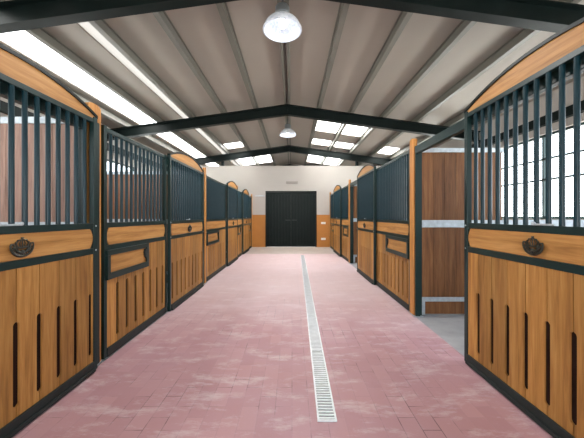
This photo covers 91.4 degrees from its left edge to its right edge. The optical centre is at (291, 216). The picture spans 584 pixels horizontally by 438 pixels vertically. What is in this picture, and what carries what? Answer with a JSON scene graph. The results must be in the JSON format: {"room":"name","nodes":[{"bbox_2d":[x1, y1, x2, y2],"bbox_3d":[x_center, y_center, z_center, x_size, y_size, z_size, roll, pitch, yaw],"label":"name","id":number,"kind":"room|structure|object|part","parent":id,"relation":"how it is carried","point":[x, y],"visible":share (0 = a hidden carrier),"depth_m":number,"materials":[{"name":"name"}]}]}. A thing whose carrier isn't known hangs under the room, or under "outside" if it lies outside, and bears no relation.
{"room":"farm building","nodes":[
{"label":"farm building","id":0,"kind":"room"},
{"bbox_2d":[0,97,164,170],"bbox_3d":[-5.350,-1.319,7.050,0.200,2.478,21.100,0,0,0],"label":"wall","id":1,"kind":"structure","parent":0,"point":[1,98],"depth_m":8.88,"materials":[{"name":"white paint"}]},
{"bbox_2d":[0,100,159,168],"bbox_3d":[-5.180,-1.960,4.450,0.100,0.180,15.900,0,0,0],"label":"beam","id":2,"kind":"structure","parent":1,"relation":"attached to","point":[3,105],"depth_m":5.38,"materials":[{"name":"black paint"}]},
{"bbox_2d":[0,0,583,33],"bbox_3d":[0.000,-2.602,3.570,10.460,1.025,0.150,0,0,0],"label":"roof beam","id":3,"kind":"structure","parent":1,"relation":"attached to","point":[15,15],"depth_m":3.56,"materials":[{"name":"black metal"}]},
{"bbox_2d":[216,2,275,165],"bbox_3d":[-1.030,-3.070,7.050,0.132,0.139,21.100,0,0,0],"label":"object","id":4,"kind":"structure","parent":3,"relation":"on","point":[223,10],"depth_m":5.41,"materials":[{"name":"grey paint"}]},
{"bbox_2d":[277,0,290,163],"bbox_3d":[-0.130,-3.191,7.050,0.170,0.146,21.100,0,0,0],"label":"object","id":5,"kind":"structure","parent":3,"relation":"on","point":[278,1],"depth_m":6.17,"materials":[{"name":"grey paint"}]},
{"bbox_2d":[263,0,301,42],"bbox_3d":[-0.135,-2.852,3.980,0.548,0.526,0.548,0,0,0],"label":"pendant lamp","id":6,"kind":"object","parent":5,"relation":"hanging from","point":[281,26],"visible":1,"depth_m":4.05,"materials":[{"name":"white glass"}]},
{"bbox_3d":[-0.135,-2.704,3.980,0.104,0.148,0.104,0,0,0],"label":"bulb","id":7,"kind":"part","parent":6,"relation":"part of","materials":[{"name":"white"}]},
{"bbox_2d":[279,119,295,137],"bbox_3d":[-0.135,-2.852,9.100,0.548,0.526,0.548,0,0,0],"label":"pendant lamp","id":8,"kind":"object","parent":5,"relation":"hanging from","point":[287,132],"visible":1,"depth_m":9.03,"materials":[{"name":"white metal"}]},
{"bbox_2d":[107,104,479,141],"bbox_3d":[0.000,-2.602,7.970,10.460,1.025,0.150,0,0,0],"label":"roof beam","id":9,"kind":"structure","parent":1,"relation":"attached to","point":[286,109],"depth_m":7.96,"materials":[{"name":"black metal"}]},
{"bbox_2d":[12,247,552,437],"bbox_3d":[0.000,1.400,4.555,10.500,0.100,16.110,0,0,0],"label":"floor","id":10,"kind":"structure","parent":0,"point":[233,359],"depth_m":2.47,"materials":[{"name":"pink brick"}]},
{"bbox_2d":[0,117,73,224],"bbox_3d":[-3.545,0.220,2.624,3.310,2.260,0.056,0,0,0],"label":"wall","id":11,"kind":"structure","parent":10,"relation":"on","point":[3,120],"depth_m":2.61,"materials":[{"name":"wood"}]},
{"bbox_2d":[79,102,102,365],"bbox_3d":[-1.816,0.170,2.538,0.120,2.360,0.215,0,0,0],"label":"post","id":12,"kind":"object","parent":10,"relation":"on","point":[94,107],"visible":0.15,"depth_m":2.58,"materials":[{"name":"brown wood"}]},
{"bbox_2d":[0,81,81,128],"bbox_3d":[-1.790,-0.795,0.965,0.050,0.100,2.930,0,0,0],"label":"header rail","id":13,"kind":"object","parent":12,"relation":"attached to","point":[3,87],"visible":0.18,"depth_m":1.94,"materials":[{"name":"green paint"}]},
{"bbox_2d":[0,43,97,437],"bbox_3d":[-1.726,0.158,1.807,0.062,2.360,1.414,0,0,0],"label":"door","id":14,"kind":"structure","parent":13,"relation":"hanging from","point":[48,272],"depth_m":1.99,"materials":[{"name":"green paint"}]},
{"bbox_3d":[-1.735,0.190,1.807,0.008,0.170,1.322,0,0,0],"label":"backing plate","id":15,"kind":"part","parent":14,"relation":"part of","materials":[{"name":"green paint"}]},
{"bbox_3d":[-1.730,0.790,1.807,0.013,0.930,1.322,0,0,0],"label":"plank panel","id":16,"kind":"part","parent":14,"relation":"part of","materials":[{"name":"brown wood"}]},
{"bbox_3d":[-1.736,-0.831,1.807,0.036,0.038,1.322,0,0,0],"label":"rail","id":17,"kind":"part","parent":14,"relation":"part of","materials":[{"name":"green paint"}]},
{"bbox_3d":[-1.736,0.300,1.807,0.036,0.050,1.322,0,0,0],"label":"rail","id":18,"kind":"part","parent":14,"relation":"part of","materials":[{"name":"green paint"}]},
{"bbox_3d":[-1.736,0.082,1.807,0.036,0.047,1.322,0,0,0],"label":"rail","id":19,"kind":"part","parent":14,"relation":"part of","materials":[{"name":"black metal"}]},
{"bbox_3d":[-1.724,1.296,1.807,0.059,0.083,1.322,0,0,0],"label":"kick rail","id":20,"kind":"part","parent":14,"relation":"part of","materials":[{"name":"black metal"}]},
{"bbox_2d":[107,171,159,221],"bbox_3d":[-3.535,0.220,5.764,3.330,2.260,0.056,0,0,0],"label":"wall","id":21,"kind":"structure","parent":10,"relation":"on","point":[107,171],"depth_m":5.75,"materials":[{"name":"paint"}]},
{"bbox_2d":[101,125,166,358],"bbox_3d":[-1.766,0.239,3.335,0.076,2.198,1.340,0,0,0],"label":"panel","id":22,"kind":"object","parent":10,"relation":"on","point":[133,254],"visible":0.99,"depth_m":3.10,"materials":[{"name":"green paint"}]},
{"bbox_3d":[-1.781,-0.826,3.335,0.040,0.038,1.248,0,0,0],"label":"rail","id":23,"kind":"part","parent":22,"relation":"part of","materials":[{"name":"black metal"}]},
{"bbox_3d":[-1.781,0.300,3.335,0.040,0.050,1.248,0,0,0],"label":"rail","id":24,"kind":"part","parent":22,"relation":"part of","materials":[{"name":"green paint"}]},
{"bbox_3d":[-1.781,0.082,3.335,0.040,0.047,1.248,0,0,0],"label":"rail","id":25,"kind":"part","parent":22,"relation":"part of","materials":[{"name":"green paint"}]},
{"bbox_3d":[-1.772,0.790,3.335,0.013,0.930,1.248,0,0,0],"label":"plank panel","id":26,"kind":"part","parent":22,"relation":"part of","materials":[{"name":"brown wood"}]},
{"bbox_3d":[-1.776,1.296,3.335,0.049,0.083,1.248,0,0,0],"label":"kick rail","id":27,"kind":"part","parent":22,"relation":"part of","materials":[{"name":"black metal"}]},
{"bbox_2d":[202,167,206,284],"bbox_3d":[-1.795,0.180,5.732,0.120,2.340,0.155,0,0,0],"label":"post","id":28,"kind":"object","parent":10,"relation":"on","point":[203,168],"visible":0.31,"depth_m":5.71,"materials":[{"name":"brown wood"}]},
{"bbox_2d":[206,175,225,281],"bbox_3d":[-1.766,0.239,6.720,0.076,2.198,1.780,0,0,0],"label":"screen","id":29,"kind":"object","parent":10,"relation":"on","point":[215,190],"visible":0.93,"depth_m":6.57,"materials":[{"name":"green paint"}]},
{"bbox_3d":[-1.772,0.790,6.720,0.013,0.930,1.688,0,0,0],"label":"plank panel","id":30,"kind":"part","parent":29,"relation":"part of","materials":[{"name":"brown wood"}]},
{"bbox_3d":[-1.781,-0.826,6.720,0.040,0.038,1.688,0,0,0],"label":"rail","id":31,"kind":"part","parent":29,"relation":"part of","materials":[{"name":"black metal"}]},
{"bbox_3d":[-1.781,0.300,6.720,0.040,0.050,1.688,0,0,0],"label":"rail","id":32,"kind":"part","parent":29,"relation":"part of","materials":[{"name":"black metal"}]},
{"bbox_3d":[-1.781,0.082,6.720,0.040,0.047,1.688,0,0,0],"label":"rail","id":33,"kind":"part","parent":29,"relation":"part of","materials":[{"name":"black metal"}]},
{"bbox_3d":[-1.776,1.296,6.720,0.049,0.083,1.688,0,0,0],"label":"kick rail","id":34,"kind":"part","parent":29,"relation":"part of","materials":[{"name":"black rubber"}]},
{"bbox_2d":[238,191,241,256],"bbox_3d":[-1.766,0.239,9.627,0.076,2.198,0.855,0,0,0],"label":"screen","id":35,"kind":"object","parent":10,"relation":"on","point":[239,192],"visible":0.71,"depth_m":9.59,"materials":[{"name":"green paint"}]},
{"bbox_3d":[-1.772,0.790,9.627,0.013,0.930,0.763,0,0,0],"label":"plank panel","id":36,"kind":"part","parent":35,"relation":"part of","materials":[{"name":"brown wood"}]},
{"bbox_2d":[249,196,251,248],"bbox_3d":[-1.766,0.239,11.912,0.076,2.198,1.005,0,0,0],"label":"screen","id":37,"kind":"object","parent":10,"relation":"on","point":[250,198],"visible":0.69,"depth_m":12.13,"materials":[{"name":"green paint"}]},
{"bbox_3d":[-1.772,0.790,11.912,0.013,0.930,0.913,0,0,0],"label":"plank panel","id":38,"kind":"part","parent":37,"relation":"part of","materials":[{"name":"brown wood"}]},
{"bbox_2d":[301,255,336,421],"bbox_3d":[0.298,1.344,5.870,0.131,0.012,8.000,0,0,1],"label":"channel","id":39,"kind":"object","parent":10,"relation":"on","point":[325,408],"visible":1,"depth_m":2.58,"materials":[{"name":"grey metal"}]},
{"bbox_2d":[330,194,332,248],"bbox_3d":[1.664,0.192,11.660,0.076,2.293,1.280,0,0,0],"label":"screen","id":40,"kind":"object","parent":10,"relation":"on","point":[331,195],"visible":0.45,"depth_m":12.01,"materials":[{"name":"green paint"}]},
{"bbox_3d":[1.671,0.790,11.660,0.013,0.930,1.188,0,0,0],"label":"plank panel","id":41,"kind":"part","parent":40,"relation":"part of","materials":[{"name":"brown wood"}]},
{"bbox_2d":[342,184,348,261],"bbox_3d":[1.664,0.192,9.010,0.076,2.293,1.340,0,0,0],"label":"screen","id":42,"kind":"object","parent":10,"relation":"on","point":[345,190],"visible":0.81,"depth_m":8.87,"materials":[{"name":"green paint"}]},
{"bbox_3d":[1.671,0.790,9.010,0.013,0.930,1.248,0,0,0],"label":"plank panel","id":43,"kind":"part","parent":42,"relation":"part of","materials":[{"name":"brown wood"}]},
{"bbox_2d":[348,179,353,263],"bbox_3d":[1.700,0.140,8.227,0.120,2.420,0.205,0,0,0],"label":"post","id":44,"kind":"object","parent":10,"relation":"on","point":[350,188],"visible":0.72,"depth_m":8.17,"materials":[{"name":"brown wood"}]},
{"bbox_2d":[350,180,356,186],"bbox_3d":[1.677,-0.890,6.930,0.050,0.100,2.380,0,0,0],"label":"header rail","id":45,"kind":"object","parent":44,"relation":"attached to","point":[354,183],"visible":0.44,"depth_m":7.66,"materials":[{"name":"grey metal"}]},
{"bbox_2d":[357,164,375,284],"bbox_3d":[1.611,0.111,6.290,0.062,2.455,1.460,0,0,0],"label":"door","id":46,"kind":"structure","parent":45,"relation":"hanging from","point":[366,177],"depth_m":6.11,"materials":[{"name":"green paint"}]},
{"bbox_3d":[1.609,1.296,6.290,0.059,0.083,1.368,0,0,0],"label":"kick rail","id":47,"kind":"part","parent":46,"relation":"part of","materials":[{"name":"black metal"}]},
{"bbox_3d":[1.621,0.300,6.290,0.036,0.050,1.368,0,0,0],"label":"rail","id":48,"kind":"part","parent":46,"relation":"part of","materials":[{"name":"black metal"}]},
{"bbox_3d":[1.621,0.082,6.290,0.036,0.047,1.368,0,0,0],"label":"rail","id":49,"kind":"part","parent":46,"relation":"part of","materials":[{"name":"green paint"}]},
{"bbox_3d":[1.615,0.790,6.290,0.013,0.930,1.368,0,0,0],"label":"plank panel","id":50,"kind":"part","parent":46,"relation":"part of","materials":[{"name":"brown wood"}]},
{"bbox_2d":[353,184,406,262],"bbox_3d":[3.482,0.205,8.254,3.435,2.290,0.056,0,0,0],"label":"wall","id":51,"kind":"structure","parent":10,"relation":"on","point":[355,186],"depth_m":8.24,"materials":[{"name":"wood"}]},
{"bbox_2d":[376,149,409,310],"bbox_3d":[1.664,0.192,4.862,0.076,2.293,1.715,0,0,0],"label":"panel","id":52,"kind":"object","parent":10,"relation":"on","point":[392,226],"visible":0.91,"depth_m":4.64,"materials":[{"name":"green paint"}]},
{"bbox_3d":[1.679,-0.921,4.862,0.040,0.038,1.623,0,0,0],"label":"rail","id":53,"kind":"part","parent":52,"relation":"part of","materials":[{"name":"black metal"}]},
{"bbox_3d":[1.679,0.300,4.862,0.040,0.050,1.623,0,0,0],"label":"rail","id":54,"kind":"part","parent":52,"relation":"part of","materials":[{"name":"green paint"}]},
{"bbox_3d":[1.679,0.082,4.862,0.040,0.047,1.623,0,0,0],"label":"rail","id":55,"kind":"part","parent":52,"relation":"part of","materials":[{"name":"green paint"}]},
{"bbox_3d":[1.671,0.790,4.862,0.013,0.930,1.623,0,0,0],"label":"plank panel","id":56,"kind":"part","parent":52,"relation":"part of","materials":[{"name":"brown wood"}]},
{"bbox_3d":[1.675,1.296,4.862,0.049,0.083,1.623,0,0,0],"label":"kick rail","id":57,"kind":"part","parent":52,"relation":"part of","materials":[{"name":"black metal"}]},
{"bbox_2d":[409,139,423,316],"bbox_3d":[1.700,0.140,3.910,0.120,2.420,0.190,0,0,0],"label":"post","id":58,"kind":"object","parent":10,"relation":"on","point":[415,159],"visible":0.85,"depth_m":3.86,"materials":[{"name":"brown wood"}]},
{"bbox_2d":[416,55,583,153],"bbox_3d":[1.677,-0.890,1.657,0.050,0.100,4.315,0,0,0],"label":"header rail","id":59,"kind":"object","parent":58,"relation":"attached to","point":[457,128],"visible":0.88,"depth_m":2.34,"materials":[{"name":"green paint"}]},
{"bbox_2d":[464,17,583,437],"bbox_3d":[1.611,0.111,1.889,0.062,2.455,1.518,0,0,0],"label":"door","id":60,"kind":"structure","parent":59,"relation":"hanging from","point":[524,284],"depth_m":1.92,"materials":[{"name":"green paint"}]},
{"bbox_3d":[1.609,1.296,1.889,0.059,0.083,1.426,0,0,0],"label":"kick rail","id":61,"kind":"part","parent":60,"relation":"part of","materials":[{"name":"black metal"}]},
{"bbox_3d":[1.620,0.190,1.889,0.008,0.170,1.426,0,0,0],"label":"backing plate","id":62,"kind":"part","parent":60,"relation":"part of","materials":[{"name":"brown wood"}]},
{"bbox_3d":[1.621,-0.926,1.889,0.036,0.038,1.426,0,0,0],"label":"rail","id":63,"kind":"part","parent":60,"relation":"part of","materials":[{"name":"green paint"}]},
{"bbox_3d":[1.621,0.300,1.889,0.036,0.050,1.426,0,0,0],"label":"rail","id":64,"kind":"part","parent":60,"relation":"part of","materials":[{"name":"green paint"}]},
{"bbox_3d":[1.621,0.082,1.889,0.036,0.047,1.426,0,0,0],"label":"rail","id":65,"kind":"part","parent":60,"relation":"part of","materials":[{"name":"black metal"}]},
{"bbox_3d":[1.615,0.790,1.889,0.013,0.930,1.426,0,0,0],"label":"plank panel","id":66,"kind":"part","parent":60,"relation":"part of","materials":[{"name":"brown wood"}]},
{"bbox_2d":[422,148,583,314],"bbox_3d":[3.482,0.205,3.929,3.435,2.290,0.056,0,0,0],"label":"wall","id":67,"kind":"structure","parent":10,"relation":"on","point":[442,168],"depth_m":3.91,"materials":[{"name":"wood"}]},
{"bbox_2d":[0,0,583,165],"bbox_3d":[0.000,-2.919,7.050,10.900,0.841,21.100,0,0,0],"label":"ceiling","id":68,"kind":"structure","parent":0,"point":[366,29],"depth_m":5.66,"materials":[{"name":"grey metal"}]},
{"bbox_2d":[0,31,218,165],"bbox_3d":[-4.190,-2.742,7.050,0.480,0.067,21.100,0,0,0],"label":"window","id":69,"kind":"structure","parent":68,"relation":"attached to","point":[23,41],"depth_m":5.62,"materials":[{"name":"white glass"}]},
{"bbox_2d":[0,0,220,165],"bbox_3d":[-3.730,-2.692,7.050,0.132,0.139,21.100,0,0,0],"label":"roof beam","id":70,"kind":"structure","parent":68,"relation":"attached to","point":[40,34],"depth_m":5.38,"materials":[{"name":"grey paint"}]},
{"bbox_2d":[68,87,203,165],"bbox_3d":[-4.630,-2.566,7.050,0.132,0.139,21.100,0,0,0],"label":"roof beam","id":71,"kind":"structure","parent":68,"relation":"attached to","point":[104,112],"depth_m":7.63,"materials":[{"name":"grey paint"}]},
{"bbox_2d":[78,22,238,165],"bbox_3d":[-3.042,-2.902,7.050,0.295,0.041,21.100,0,0,0],"label":"window","id":72,"kind":"structure","parent":68,"relation":"attached to","point":[87,26],"depth_m":5.62,"materials":[{"name":"white glass"}]},
{"bbox_2d":[89,20,242,165],"bbox_3d":[-2.830,-2.817,7.050,0.132,0.139,21.100,0,0,0],"label":"roof beam","id":73,"kind":"structure","parent":68,"relation":"attached to","point":[101,26],"depth_m":5.39,"materials":[{"name":"grey metal"}]},
{"bbox_2d":[152,11,259,165],"bbox_3d":[-1.930,-2.943,7.050,0.132,0.139,21.100,0,0,0],"label":"roof beam","id":74,"kind":"structure","parent":68,"relation":"attached to","point":[162,17],"depth_m":5.41,"materials":[{"name":"grey metal"}]},
{"bbox_2d":[224,142,242,148],"bbox_3d":[-2.380,-2.995,11.925,0.780,0.109,0.850,0,0,0],"label":"window","id":75,"kind":"structure","parent":68,"relation":"attached to","point":[238,144],"depth_m":11.97,"materials":[{"name":"white glass"}]},
{"bbox_2d":[238,158,255,164],"bbox_3d":[-2.380,-2.995,15.400,0.780,0.109,2.000,0,0,0],"label":"window","id":76,"kind":"structure","parent":68,"relation":"attached to","point":[246,161],"depth_m":15.45,"materials":[{"name":"white glass"}]},
{"bbox_2d":[256,155,271,162],"bbox_3d":[-1.480,-3.121,15.400,0.780,0.109,2.000,0,0,0],"label":"window","id":77,"kind":"structure","parent":68,"relation":"attached to","point":[261,159],"depth_m":15.47,"materials":[{"name":"white glass"}]},
{"bbox_2d":[307,155,322,162],"bbox_3d":[1.220,-3.121,15.400,0.780,0.109,2.000,0,0,0],"label":"window","id":78,"kind":"structure","parent":68,"relation":"attached to","point":[317,159],"depth_m":15.47,"materials":[{"name":"white glass"}]},
{"bbox_2d":[312,139,330,145],"bbox_3d":[1.220,-3.121,11.925,0.780,0.109,0.850,0,0,0],"label":"window","id":79,"kind":"structure","parent":68,"relation":"attached to","point":[315,141],"depth_m":11.98,"materials":[{"name":"white glass"}]},
{"bbox_2d":[303,3,349,165],"bbox_3d":[0.770,-3.070,7.050,0.132,0.139,21.100,0,0,0],"label":"roof beam","id":80,"kind":"structure","parent":68,"relation":"attached to","point":[343,7],"depth_m":5.40,"materials":[{"name":"grey metal"}]},
{"bbox_2d":[316,121,339,132],"bbox_3d":[1.220,-3.121,9.900,0.780,0.109,1.100,0,0,0],"label":"window","id":81,"kind":"structure","parent":68,"relation":"attached to","point":[321,125],"depth_m":9.91,"materials":[{"name":"white glass"}]},
{"bbox_2d":[324,158,340,164],"bbox_3d":[2.120,-2.995,15.400,0.780,0.109,2.000,0,0,0],"label":"window","id":82,"kind":"structure","parent":68,"relation":"attached to","point":[331,161],"depth_m":15.44,"materials":[{"name":"white glass"}]},
{"bbox_2d":[334,142,352,148],"bbox_3d":[2.120,-2.995,11.925,0.780,0.109,0.850,0,0,0],"label":"window","id":83,"kind":"structure","parent":68,"relation":"attached to","point":[338,144],"depth_m":11.97,"materials":[{"name":"white glass"}]},
{"bbox_2d":[342,125,366,135],"bbox_3d":[2.120,-2.995,9.900,0.780,0.109,1.100,0,0,0],"label":"window","id":84,"kind":"structure","parent":68,"relation":"attached to","point":[349,129],"depth_m":9.90,"materials":[{"name":"white glass"}]},
{"bbox_2d":[319,11,412,165],"bbox_3d":[1.670,-2.943,7.050,0.132,0.139,21.100,0,0,0],"label":"roof beam","id":85,"kind":"structure","parent":68,"relation":"attached to","point":[403,18],"depth_m":5.42,"materials":[{"name":"grey metal"}]},
{"bbox_2d":[378,147,398,153],"bbox_3d":[3.900,-2.746,11.775,0.740,0.104,1.150,0,0,0],"label":"window","id":86,"kind":"structure","parent":68,"relation":"attached to","point":[387,150],"depth_m":11.79,"materials":[{"name":"white glass"}]},
{"bbox_2d":[336,20,476,165],"bbox_3d":[2.570,-2.817,7.050,0.132,0.139,21.100,0,0,0],"label":"roof beam","id":87,"kind":"structure","parent":68,"relation":"attached to","point":[464,26],"depth_m":5.40,"materials":[{"name":"grey metal"}]},
{"bbox_2d":[375,112,463,165],"bbox_3d":[4.370,-2.566,7.050,0.132,0.139,21.100,0,0,0],"label":"roof beam","id":88,"kind":"structure","parent":68,"relation":"attached to","point":[460,116],"depth_m":9.24,"materials":[{"name":"grey paint"}]},
{"bbox_2d":[358,0,581,165],"bbox_3d":[3.470,-2.692,7.050,0.132,0.139,21.100,0,0,0],"label":"roof beam","id":89,"kind":"structure","parent":68,"relation":"attached to","point":[524,35],"depth_m":5.31,"materials":[{"name":"grey paint"}]},
{"bbox_2d":[201,166,406,246],"bbox_3d":[0.000,-0.445,12.680,10.500,3.590,0.140,0,0,0],"label":"wall","id":90,"kind":"structure","parent":0,"point":[257,180],"depth_m":12.61,"materials":[{"name":"white paint"}]},
{"bbox_2d":[265,191,316,246],"bbox_3d":[-0.043,0.113,12.626,2.255,2.475,0.169,0,0,0],"label":"door","id":91,"kind":"structure","parent":90,"relation":"in","point":[290,216],"depth_m":12.60,"materials":[{"name":"grey metal"}]},
{"bbox_2d":[286,181,297,183],"bbox_3d":[0.000,-1.505,12.575,0.520,0.110,0.065,0,0,0],"label":"emergency light","id":92,"kind":"object","parent":90,"relation":"attached to","point":[287,182],"visible":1,"depth_m":12.54,"materials":[{"name":"grey plastic"}]},
{"bbox_2d":[194,145,406,168],"bbox_3d":[0.000,-2.602,12.500,10.460,1.025,0.150,0,0,0],"label":"roof beam","id":93,"kind":"structure","parent":90,"relation":"attached to","point":[288,148],"depth_m":12.49,"materials":[{"name":"black metal"}]},
{"bbox_2d":[436,76,583,219],"bbox_3d":[5.350,-1.186,7.050,0.200,2.672,21.100,0,0,0],"label":"wall","id":94,"kind":"structure","parent":0,"point":[453,143],"depth_m":6.22,"materials":[{"name":"white paint"}]},
{"bbox_2d":[472,100,583,147],"bbox_3d":[5.180,-1.960,4.450,0.100,0.180,15.900,0,0,0],"label":"beam","id":95,"kind":"structure","parent":94,"relation":"attached to","point":[569,109],"depth_m":6.05,"materials":[{"name":"black paint"}]},
{"bbox_2d":[502,122,583,218],"bbox_3d":[5.350,-0.835,6.050,0.080,1.770,3.700,0,0,0],"label":"window","id":96,"kind":"structure","parent":94,"relation":"in","point":[542,137],"depth_m":6.03,"materials":[{"name":"metal"}]},
{"bbox_3d":[-1.790,-0.795,4.838,0.050,0.100,1.645,0,0,0],"label":"header rail","id":97,"kind":"object","parent":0,"visible":0},
{"bbox_2d":[167,152,203,311],"bbox_3d":[-1.726,0.158,4.770,0.062,2.360,1.520,0,0,0],"label":"door","id":98,"kind":"structure","parent":97,"relation":"hanging from","point":[185,175],"depth_m":4.54,"materials":[{"name":"green paint"}]},
{"bbox_3d":[-1.730,0.790,4.770,0.013,0.930,1.428,0,0,0],"label":"plank panel","id":99,"kind":"part","parent":98,"relation":"part of","materials":[{"name":"brown wood"}]},
{"bbox_3d":[-1.736,-0.831,4.770,0.036,0.038,1.428,0,0,0],"label":"rail","id":100,"kind":"part","parent":98,"relation":"part of","materials":[{"name":"black metal"}]},
{"bbox_3d":[-1.736,0.300,4.770,0.036,0.050,1.428,0,0,0],"label":"rail","id":101,"kind":"part","parent":98,"relation":"part of","materials":[{"name":"green paint"}]},
{"bbox_3d":[-1.736,0.082,4.770,0.036,0.047,1.428,0,0,0],"label":"rail","id":102,"kind":"part","parent":98,"relation":"part of","materials":[{"name":"green paint"}]},
{"bbox_3d":[-1.724,1.296,4.770,0.059,0.083,1.428,0,0,0],"label":"kick rail","id":103,"kind":"part","parent":98,"relation":"part of","materials":[{"name":"black metal"}]},
{"bbox_3d":[-1.790,-0.795,8.340,0.050,0.100,1.420,0,0,0],"label":"header rail","id":104,"kind":"object","parent":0,"visible":0},
{"bbox_2d":[226,181,237,266],"bbox_3d":[-1.726,0.158,8.325,0.062,2.360,1.410,0,0,0],"label":"door","id":105,"kind":"structure","parent":104,"relation":"hanging from","point":[231,187],"depth_m":8.12,"materials":[{"name":"green paint"}]},
{"bbox_3d":[-1.730,0.790,8.325,0.013,0.930,1.318,0,0,0],"label":"plank panel","id":106,"kind":"part","parent":105,"relation":"part of","materials":[{"name":"brown wood"}]},
{"bbox_3d":[-1.724,1.296,8.325,0.059,0.083,1.318,0,0,0],"label":"kick rail","id":107,"kind":"part","parent":105,"relation":"part of","materials":[{"name":"black rubber"}]},
{"bbox_3d":[-1.790,-0.795,10.735,0.050,0.100,1.330,0,0,0],"label":"header rail","id":108,"kind":"object","parent":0,"visible":0},
{"bbox_2d":[242,189,248,253],"bbox_3d":[-1.726,0.158,10.730,0.062,2.360,1.340,0,0,0],"label":"door","id":109,"kind":"structure","parent":108,"relation":"hanging from","point":[245,194],"depth_m":10.55,"materials":[{"name":"green paint"}]},
{"bbox_3d":[-1.730,0.790,10.730,0.013,0.930,1.248,0,0,0],"label":"plank panel","id":110,"kind":"part","parent":109,"relation":"part of","materials":[{"name":"brown wood"}]},
{"bbox_3d":[1.677,-0.890,10.350,0.050,0.100,1.300,0,0,0],"label":"header rail","id":111,"kind":"object","parent":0,"visible":0},
{"bbox_2d":[333,185,341,256],"bbox_3d":[1.611,0.111,10.225,0.062,2.455,1.550,0,0,0],"label":"door","id":112,"kind":"structure","parent":111,"relation":"hanging from","point":[337,193],"depth_m":10.07,"materials":[{"name":"green paint"}]},
{"bbox_3d":[1.615,0.790,10.225,0.013,0.930,1.458,0,0,0],"label":"plank panel","id":113,"kind":"part","parent":112,"relation":"part of","materials":[{"name":"brown wood"}]}
]}

